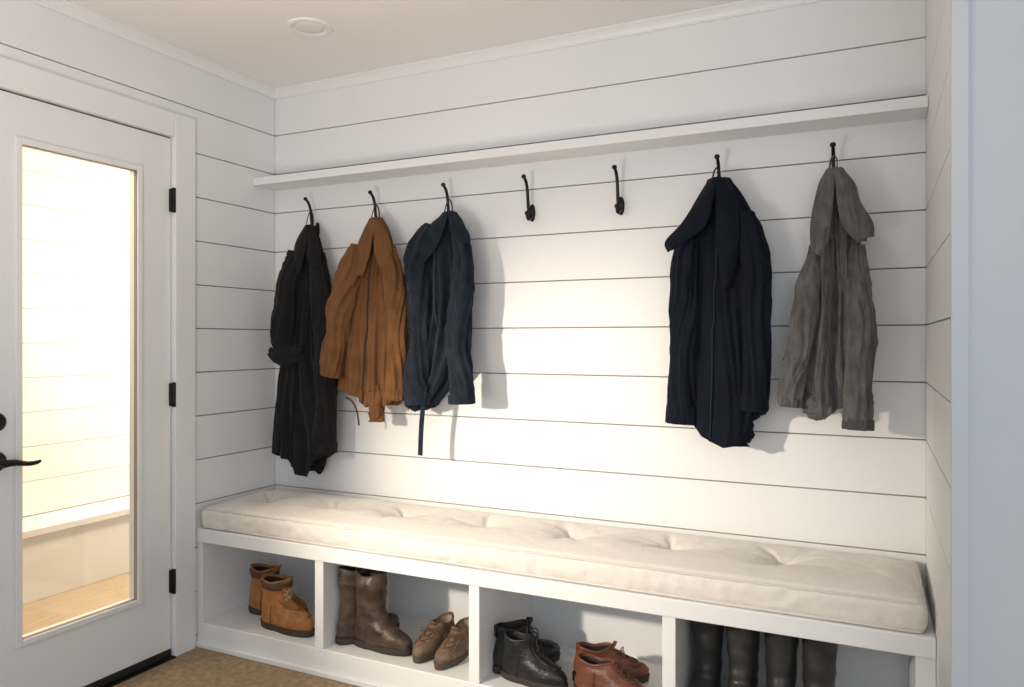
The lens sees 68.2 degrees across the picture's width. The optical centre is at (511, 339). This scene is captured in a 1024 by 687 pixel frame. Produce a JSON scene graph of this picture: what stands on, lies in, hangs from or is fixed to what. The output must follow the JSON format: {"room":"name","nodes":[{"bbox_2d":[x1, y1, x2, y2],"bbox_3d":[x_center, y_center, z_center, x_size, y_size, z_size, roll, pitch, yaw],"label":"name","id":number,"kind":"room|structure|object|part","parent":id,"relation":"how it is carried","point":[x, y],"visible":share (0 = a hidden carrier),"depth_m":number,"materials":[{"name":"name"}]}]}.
{"room":"mudroom","nodes":[
{"label":"mudroom","id":0,"kind":"room"},
{"bbox_2d":[23,147,128,516],"bbox_3d":[-2.189,-0.040,3.158,1.421,2.620,5.000,0,0,26],"label":"wall","id":1,"kind":"structure","parent":0,"point":[76,212],"depth_m":4.15,"materials":[{"name":"beige"}]},
{"bbox_2d":[23,572,128,634],"bbox_3d":[-2.321,1.310,3.276,1.781,0.080,4.900,0,0,26],"label":"floor","id":2,"kind":"structure","parent":0,"point":[39,614],"depth_m":3.66,"materials":[{"name":"brown wood"}]},
{"bbox_2d":[23,495,128,604],"bbox_3d":[-2.617,1.093,3.363,0.308,0.355,4.780,0,0,26],"label":"bench","id":3,"kind":"object","parent":2,"relation":"on","point":[66,549],"visible":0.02,"depth_m":3.87,"materials":[{"name":"white wood"}]},
{"bbox_2d":[0,0,274,640],"bbox_3d":[-2.027,0.050,1.692,0.120,2.400,4.298,0,0,26],"label":"wall","id":4,"kind":"structure","parent":0,"point":[235,124],"depth_m":3.19,"materials":[{"name":"beige wood"}]},
{"bbox_2d":[0,90,170,686],"bbox_3d":[-1.524,0.213,2.663,0.042,2.014,0.732,0,0,26],"label":"door","id":5,"kind":"structure","parent":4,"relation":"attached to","point":[83,655],"depth_m":2.77,"materials":[{"name":"white paint"}]},
{"bbox_2d":[0,452,6,470],"bbox_3d":[-1.607,0.385,2.377,0.055,0.064,0.064,0,0,26],"label":"rosette","id":6,"kind":"object","parent":5,"relation":"attached to","point":[3,458],"visible":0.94,"depth_m":2.39,"materials":[{"name":"black metal"}]},
{"bbox_2d":[3,459,41,467],"bbox_3d":[-1.562,0.390,2.417,0.029,0.031,0.121,0,0,26],"label":"lever","id":7,"kind":"object","parent":6,"relation":"attached to","point":[8,463],"depth_m":2.40,"materials":[{"name":"black metal"}]},
{"bbox_2d":[0,413,6,430],"bbox_3d":[-1.624,0.260,2.385,0.018,0.062,0.062,0,0,26],"label":"deadbolt","id":8,"kind":"object","parent":5,"relation":"attached to","point":[4,421],"visible":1,"depth_m":2.40,"materials":[{"name":"black metal"}]},
{"bbox_2d":[15,136,142,648],"bbox_3d":[-1.501,0.170,2.652,0.010,1.657,0.470,0,0,26],"label":"window frame","id":9,"kind":"structure","parent":5,"relation":"attached to","point":[20,642],"depth_m":2.46,"materials":[{"name":"white paint"}]},
{"bbox_2d":[23,145,136,638],"bbox_3d":[-1.509,0.170,2.656,0.015,1.621,0.434,0,0,26],"label":"bead","id":10,"kind":"object","parent":5,"relation":"attached to","point":[135,171],"visible":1,"depth_m":2.84,"materials":[{"name":"beige"}]},
{"bbox_2d":[169,189,171,211],"bbox_3d":[-1.341,-0.550,2.980,0.018,0.090,0.013,0,0,26],"label":"hinge leaf","id":11,"kind":"object","parent":5,"relation":"attached to","point":[170,190],"depth_m":2.97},
{"bbox_2d":[169,383,171,405],"bbox_3d":[-1.341,0.215,2.980,0.018,0.090,0.013,0,0,26],"label":"hinge leaf","id":12,"kind":"object","parent":5,"relation":"attached to","point":[170,384],"depth_m":2.97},
{"bbox_2d":[169,569,171,592],"bbox_3d":[-1.341,0.950,2.980,0.018,0.090,0.013,0,0,26],"label":"hinge leaf","id":13,"kind":"object","parent":5,"relation":"attached to","point":[170,571],"depth_m":2.97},
{"bbox_2d":[0,56,195,656],"bbox_3d":[-1.546,0.177,2.674,0.136,2.145,0.940,0,0,26],"label":"trim","id":14,"kind":"structure","parent":4,"relation":"attached to","point":[17,78],"depth_m":3.00,"materials":[{"name":"white paint"}]},
{"bbox_2d":[27,0,275,99],"bbox_3d":[-1.986,-1.130,1.606,0.028,0.040,4.178,0,0,26],"label":"trim","id":15,"kind":"structure","parent":4,"relation":"attached to","point":[66,8],"depth_m":2.88,"materials":[{"name":"white paint"}]},
{"bbox_2d":[172,188,175,212],"bbox_3d":[-1.331,-0.550,2.979,0.016,0.096,0.016,0,0,26],"label":"hinge","id":16,"kind":"object","parent":4,"relation":"attached to","point":[173,189],"visible":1,"depth_m":2.97,"materials":[{"name":"black metal"}]},
{"bbox_2d":[172,382,175,406],"bbox_3d":[-1.331,0.215,2.979,0.016,0.096,0.016,0,0,26],"label":"hinge","id":17,"kind":"object","parent":4,"relation":"attached to","point":[173,383],"visible":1,"depth_m":2.97,"materials":[{"name":"black metal"}]},
{"bbox_2d":[172,569,175,593],"bbox_3d":[-1.331,0.950,2.979,0.016,0.096,0.016,0,0,26],"label":"hinge","id":18,"kind":"object","parent":4,"relation":"attached to","point":[173,570],"visible":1,"depth_m":2.97,"materials":[{"name":"black metal"}]},
{"bbox_2d":[113,647,359,686],"bbox_3d":[-0.089,1.290,0.762,4.419,0.080,4.298,0,0,26],"label":"floor","id":19,"kind":"structure","parent":0,"point":[197,667],"depth_m":2.82,"materials":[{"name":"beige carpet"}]},
{"bbox_2d":[102,655,175,686],"bbox_3d":[-1.545,1.247,2.673,0.140,0.006,0.740,0,0,26],"label":"threshold","id":20,"kind":"object","parent":19,"relation":"on","point":[171,657],"visible":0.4,"depth_m":2.84,"materials":[{"name":"black metal"}]},
{"bbox_2d":[83,648,170,686],"bbox_3d":[-1.523,1.230,2.663,0.048,0.028,0.732,0,0,26],"label":"door sweep","id":21,"kind":"object","parent":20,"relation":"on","point":[126,671],"depth_m":2.82,"materials":[{"name":"black rubber"}]},
{"bbox_2d":[196,527,935,686],"bbox_3d":[-0.003,1.009,2.717,2.640,0.482,0.457,0,0,26],"label":"storage bench","id":22,"kind":"object","parent":19,"relation":"on","point":[654,630],"visible":0.55,"depth_m":2.73,"materials":[{"name":"white paint"}]},
{"bbox_2d":[248,563,307,614],"bbox_3d":[-0.984,1.045,3.175,0.276,0.208,0.102,0,0,18],"label":"boot","id":23,"kind":"object","parent":22,"relation":"on","point":[257,570],"visible":0.48,"depth_m":3.16,"materials":[{"name":"brown leather"}]},
{"bbox_2d":[260,573,314,637],"bbox_3d":[-0.888,1.044,3.002,0.279,0.211,0.101,0,0,28],"label":"boot","id":24,"kind":"object","parent":22,"relation":"on","point":[281,613],"visible":1,"depth_m":2.98,"materials":[{"name":"brown leather"}]},
{"bbox_3d":[-0.099,1.239,2.516,2.640,0.022,0.012,0,0,26],"label":"shoe moulding","id":25,"kind":"part","parent":22,"relation":"part of","materials":[{"name":"white paint"}]},
{"bbox_2d":[335,566,399,644],"bbox_3d":[-0.554,1.006,2.930,0.269,0.287,0.102,0,0,-34],"label":"boot","id":26,"kind":"object","parent":22,"relation":"on","point":[345,635],"visible":0.61,"depth_m":2.85,"materials":[{"name":"brown leather"}]},
{"bbox_2d":[353,568,412,656],"bbox_3d":[-0.480,1.008,2.820,0.266,0.284,0.101,0,0,26],"label":"boot","id":27,"kind":"object","parent":22,"relation":"on","point":[374,631],"visible":0.98,"depth_m":2.80,"materials":[{"name":"brown leather"}]},
{"bbox_2d":[412,611,454,663],"bbox_3d":[-0.289,1.090,2.800,0.094,0.118,0.260,0,0,30],"label":"shoe","id":28,"kind":"object","parent":22,"relation":"on","point":[426,645],"visible":0.84,"depth_m":2.75,"materials":[{"name":"brown leather"}]},
{"bbox_2d":[434,616,468,669],"bbox_3d":[-0.203,1.090,2.742,0.094,0.118,0.260,0,0,22],"label":"shoe","id":29,"kind":"object","parent":22,"relation":"on","point":[454,649],"visible":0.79,"depth_m":2.69,"materials":[{"name":"brown leather"}]},
{"bbox_2d":[492,617,560,673],"bbox_3d":[0.054,1.064,2.669,0.268,0.171,0.096,0,0,-24],"label":"boot","id":30,"kind":"object","parent":22,"relation":"on","point":[552,649],"visible":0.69,"depth_m":2.66,"materials":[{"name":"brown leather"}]},
{"bbox_2d":[500,629,567,686],"bbox_3d":[0.075,1.068,2.539,0.256,0.164,0.092,0,0,30],"label":"boot","id":31,"kind":"object","parent":22,"relation":"on","point":[523,663],"visible":1,"depth_m":2.52,"materials":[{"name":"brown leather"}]},
{"bbox_2d":[200,489,927,633],"bbox_3d":[-0.008,0.711,2.715,2.616,0.114,0.438,0,0,26],"label":"bench cushion","id":32,"kind":"object","parent":22,"relation":"on","point":[884,592],"visible":1,"depth_m":2.43,"materials":[{"name":"fabric"}]},
{"bbox_2d":[573,652,643,686],"bbox_3d":[0.318,1.082,2.420,0.260,0.136,0.095,0,0,29],"label":"shoe","id":33,"kind":"object","parent":22,"relation":"on","point":[592,670],"visible":1,"depth_m":2.41,"materials":[{"name":"brown leather"}]},
{"bbox_2d":[572,641,649,683],"bbox_3d":[0.334,1.082,2.551,0.260,0.136,0.095,0,0,4],"label":"shoe","id":34,"kind":"object","parent":22,"relation":"on","point":[639,670],"visible":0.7,"depth_m":2.53,"materials":[{"name":"brown leather"}]},
{"bbox_2d":[691,620,723,686],"bbox_3d":[0.599,0.998,2.341,0.103,0.304,0.264,0,0,22],"label":"rubber boot","id":35,"kind":"object","parent":22,"relation":"on","point":[707,637],"visible":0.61,"depth_m":2.33,"materials":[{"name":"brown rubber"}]},
{"bbox_2d":[726,626,759,686],"bbox_3d":[0.692,0.998,2.297,0.102,0.304,0.264,0,0,28],"label":"rubber boot","id":36,"kind":"object","parent":22,"relation":"on","point":[743,645],"visible":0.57,"depth_m":2.29,"materials":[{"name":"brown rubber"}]},
{"bbox_2d":[764,632,798,686],"bbox_3d":[0.798,0.998,2.246,0.103,0.304,0.264,0,0,22],"label":"rubber boot","id":37,"kind":"object","parent":22,"relation":"on","point":[780,650],"visible":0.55,"depth_m":2.24,"materials":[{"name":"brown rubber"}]},
{"bbox_2d":[801,638,837,686],"bbox_3d":[0.886,0.998,2.204,0.106,0.304,0.264,0,0,30],"label":"rubber boot","id":38,"kind":"object","parent":22,"relation":"on","point":[819,658],"visible":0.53,"depth_m":2.19,"materials":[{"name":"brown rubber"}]},
{"bbox_2d":[66,0,742,87],"bbox_3d":[-0.089,-1.190,0.762,4.419,0.080,4.298,0,0,26],"label":"ceiling","id":39,"kind":"structure","parent":0,"point":[252,39],"depth_m":2.76,"materials":[{"name":"white paint"}]},
{"bbox_2d":[286,17,332,36],"bbox_3d":[-0.743,-1.147,2.780,0.166,0.007,0.166,0,0,26],"label":"recessed light","id":40,"kind":"object","parent":39,"relation":"in","point":[303,26],"visible":1,"depth_m":2.77,"materials":[{"name":"white paint"}]},
{"bbox_2d":[275,0,929,587],"bbox_3d":[0.100,0.050,2.989,2.792,2.400,0.120,0,0,26],"label":"wall","id":41,"kind":"structure","parent":0,"point":[570,355],"depth_m":2.77,"materials":[{"name":"beige wood"}]},
{"bbox_2d":[303,197,319,233],"bbox_3d":[-0.890,-0.542,3.347,0.026,0.169,0.088,0,0,26],"label":"coat hook","id":42,"kind":"object","parent":41,"relation":"attached to","point":[317,226],"visible":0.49,"depth_m":3.34,"materials":[{"name":"black metal"}]},
{"bbox_2d":[268,211,337,476],"bbox_3d":[-0.904,0.012,3.285,0.379,1.154,0.180,0,0,26],"label":"coat","id":43,"kind":"object","parent":42,"relation":"hanging from","point":[305,416],"visible":0.93,"depth_m":3.23,"materials":[{"name":"fabric"}]},
{"bbox_3d":[-0.888,-0.550,3.351,0.020,0.141,0.079,0,0,26],"label":"arm","id":44,"kind":"part","parent":42,"relation":"part of","materials":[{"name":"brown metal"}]},
{"bbox_3d":[-0.873,-0.492,3.382,0.026,0.068,0.011,0,0,26],"label":"plate","id":45,"kind":"part","parent":42,"relation":"part of","materials":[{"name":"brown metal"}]},
{"bbox_2d":[368,190,381,217],"bbox_3d":[-0.579,-0.542,3.198,0.026,0.169,0.088,0,0,26],"label":"coat hook","id":46,"kind":"object","parent":41,"relation":"attached to","point":[369,191],"visible":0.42,"depth_m":3.19,"materials":[{"name":"black metal"}]},
{"bbox_2d":[319,205,407,425],"bbox_3d":[-0.590,-0.107,3.135,0.411,0.913,0.200,0,0,26],"label":"jacket","id":47,"kind":"object","parent":46,"relation":"hanging from","point":[364,346],"visible":0.98,"depth_m":3.09,"materials":[{"name":"fabric"}]},
{"bbox_3d":[-0.656,0.291,3.110,0.076,0.119,0.002,0,0,26],"label":"waist cord","id":48,"kind":"part","parent":47,"relation":"part of","materials":[{"name":"brown fabric"}]},
{"bbox_2d":[356,219,375,275],"bbox_3d":[-0.599,-0.376,3.097,0.107,0.232,0.054,0,0,26],"label":"collar","id":49,"kind":"object","parent":47,"relation":"attached to","point":[366,247],"depth_m":3.08,"materials":[{"name":"brown fabric"}]},
{"bbox_2d":[374,219,392,272],"bbox_3d":[-0.520,-0.375,3.054,0.083,0.230,0.046,0,0,37],"label":"collar","id":50,"kind":"object","parent":47,"relation":"attached to","point":[383,247],"depth_m":3.04,"materials":[{"name":"brown fabric"}]},
{"bbox_3d":[-0.577,-0.550,3.202,0.020,0.141,0.079,0,0,26],"label":"arm","id":51,"kind":"part","parent":46,"relation":"part of","materials":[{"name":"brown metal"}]},
{"bbox_2d":[441,183,449,210],"bbox_3d":[-0.259,-0.542,3.045,0.026,0.169,0.088,0,0,26],"label":"coat hook","id":52,"kind":"object","parent":41,"relation":"attached to","point":[442,184],"visible":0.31,"depth_m":3.04,"materials":[{"name":"black metal"}]},
{"bbox_2d":[402,199,475,455],"bbox_3d":[-0.275,-0.056,2.984,0.358,1.014,0.202,0,0,26],"label":"denim jacket","id":53,"kind":"object","parent":52,"relation":"hanging from","point":[438,260],"visible":1,"depth_m":2.93,"materials":[{"name":"blue fabric"}]},
{"bbox_3d":[-0.257,-0.550,3.049,0.020,0.141,0.079,0,0,26],"label":"arm","id":54,"kind":"part","parent":52,"relation":"part of","materials":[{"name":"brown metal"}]},
{"bbox_2d":[521,174,534,221],"bbox_3d":[0.060,-0.542,2.892,0.026,0.169,0.088,0,0,26],"label":"coat hook","id":55,"kind":"object","parent":41,"relation":"attached to","point":[530,213],"visible":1,"depth_m":2.89,"materials":[{"name":"black metal"}]},
{"bbox_3d":[0.062,-0.550,2.896,0.020,0.141,0.079,0,0,26],"label":"arm","id":56,"kind":"part","parent":55,"relation":"part of","materials":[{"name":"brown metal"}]},
{"bbox_3d":[0.067,-0.473,2.907,0.018,0.032,0.054,0,0,26],"label":"arm","id":57,"kind":"part","parent":55,"relation":"part of","materials":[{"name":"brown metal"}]},
{"bbox_3d":[0.077,-0.492,2.927,0.026,0.068,0.011,0,0,26],"label":"plate","id":58,"kind":"part","parent":55,"relation":"part of","materials":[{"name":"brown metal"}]},
{"bbox_2d":[274,0,827,99],"bbox_3d":[0.090,-1.130,2.911,2.642,0.040,0.028,0,0,26],"label":"trim","id":59,"kind":"structure","parent":41,"relation":"attached to","point":[745,7],"depth_m":2.88,"materials":[{"name":"white paint"}]},
{"bbox_2d":[253,95,927,190],"bbox_3d":[0.066,-0.705,2.862,2.640,0.034,0.138,0,0,26],"label":"wall shelf","id":60,"kind":"object","parent":41,"relation":"attached to","point":[911,108],"visible":1,"depth_m":2.66,"materials":[{"name":"white paint"}]},
{"bbox_2d":[612,165,624,214],"bbox_3d":[0.382,-0.542,2.737,0.026,0.169,0.088,0,0,26],"label":"coat hook","id":61,"kind":"object","parent":41,"relation":"attached to","point":[619,206],"visible":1,"depth_m":2.73,"materials":[{"name":"black metal"}]},
{"bbox_3d":[0.384,-0.550,2.741,0.020,0.141,0.079,0,0,26],"label":"arm","id":62,"kind":"part","parent":61,"relation":"part of","materials":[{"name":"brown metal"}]},
{"bbox_3d":[0.389,-0.473,2.753,0.018,0.032,0.054,0,0,26],"label":"arm","id":63,"kind":"part","parent":61,"relation":"part of","materials":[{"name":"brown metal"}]},
{"bbox_3d":[0.398,-0.492,2.772,0.026,0.068,0.011,0,0,26],"label":"plate","id":64,"kind":"part","parent":61,"relation":"part of","materials":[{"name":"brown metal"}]},
{"bbox_2d":[714,154,720,176],"bbox_3d":[0.706,-0.542,2.582,0.026,0.169,0.088,0,0,26],"label":"coat hook","id":65,"kind":"object","parent":41,"relation":"attached to","point":[717,156],"visible":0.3,"depth_m":2.56,"materials":[{"name":"black metal"}]},
{"bbox_2d":[664,167,771,447],"bbox_3d":[0.694,-0.117,2.528,0.349,0.935,0.187,0,0,26],"label":"coat","id":66,"kind":"object","parent":65,"relation":"hanging from","point":[720,307],"visible":1,"depth_m":2.46,"materials":[{"name":"fabric"}]},
{"bbox_3d":[0.708,-0.550,2.586,0.020,0.141,0.079,0,0,26],"label":"arm","id":67,"kind":"part","parent":65,"relation":"part of","materials":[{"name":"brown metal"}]},
{"bbox_2d":[830,142,835,166],"bbox_3d":[1.031,-0.542,2.426,0.026,0.169,0.088,0,0,26],"label":"coat hook","id":68,"kind":"object","parent":41,"relation":"attached to","point":[832,144],"visible":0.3,"depth_m":2.41,"materials":[{"name":"black metal"}]},
{"bbox_2d":[777,155,877,430],"bbox_3d":[0.993,-0.157,2.380,0.286,0.859,0.192,0,0,26],"label":"hooded jacket","id":69,"kind":"object","parent":68,"relation":"hanging from","point":[829,357],"visible":1,"depth_m":2.32,"materials":[{"name":"fabric"}]},
{"bbox_2d":[810,167,834,255],"bbox_3d":[0.963,-0.394,2.333,0.057,0.275,0.071,0,0,-14],"label":"hood","id":70,"kind":"object","parent":69,"relation":"attached to","point":[822,223],"depth_m":2.32,"materials":[{"name":"grey fabric"}]},
{"bbox_2d":[834,167,873,240],"bbox_3d":[1.031,-0.414,2.292,0.107,0.232,0.067,0,0,43],"label":"hood","id":71,"kind":"object","parent":69,"relation":"attached to","point":[852,222],"depth_m":2.28,"materials":[{"name":"grey fabric"}]},
{"bbox_3d":[1.033,-0.550,2.430,0.020,0.141,0.079,0,0,26],"label":"arm","id":72,"kind":"part","parent":68,"relation":"part of","materials":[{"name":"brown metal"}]},
{"bbox_2d":[926,0,1023,686],"bbox_3d":[1.865,0.050,1.641,1.657,2.400,1.022,0,0,26],"label":"wall","id":73,"kind":"structure","parent":0,"point":[996,27],"depth_m":1.52,"materials":[{"name":"white painted wood shiplap boards"}]},
{"bbox_2d":[951,0,968,686],"bbox_3d":[0.906,0.050,1.531,0.031,2.400,0.016,0,0,26],"label":"trim","id":74,"kind":"structure","parent":73,"relation":"attached to","point":[959,8],"depth_m":1.52,"materials":[{"name":"paint"}]}
]}

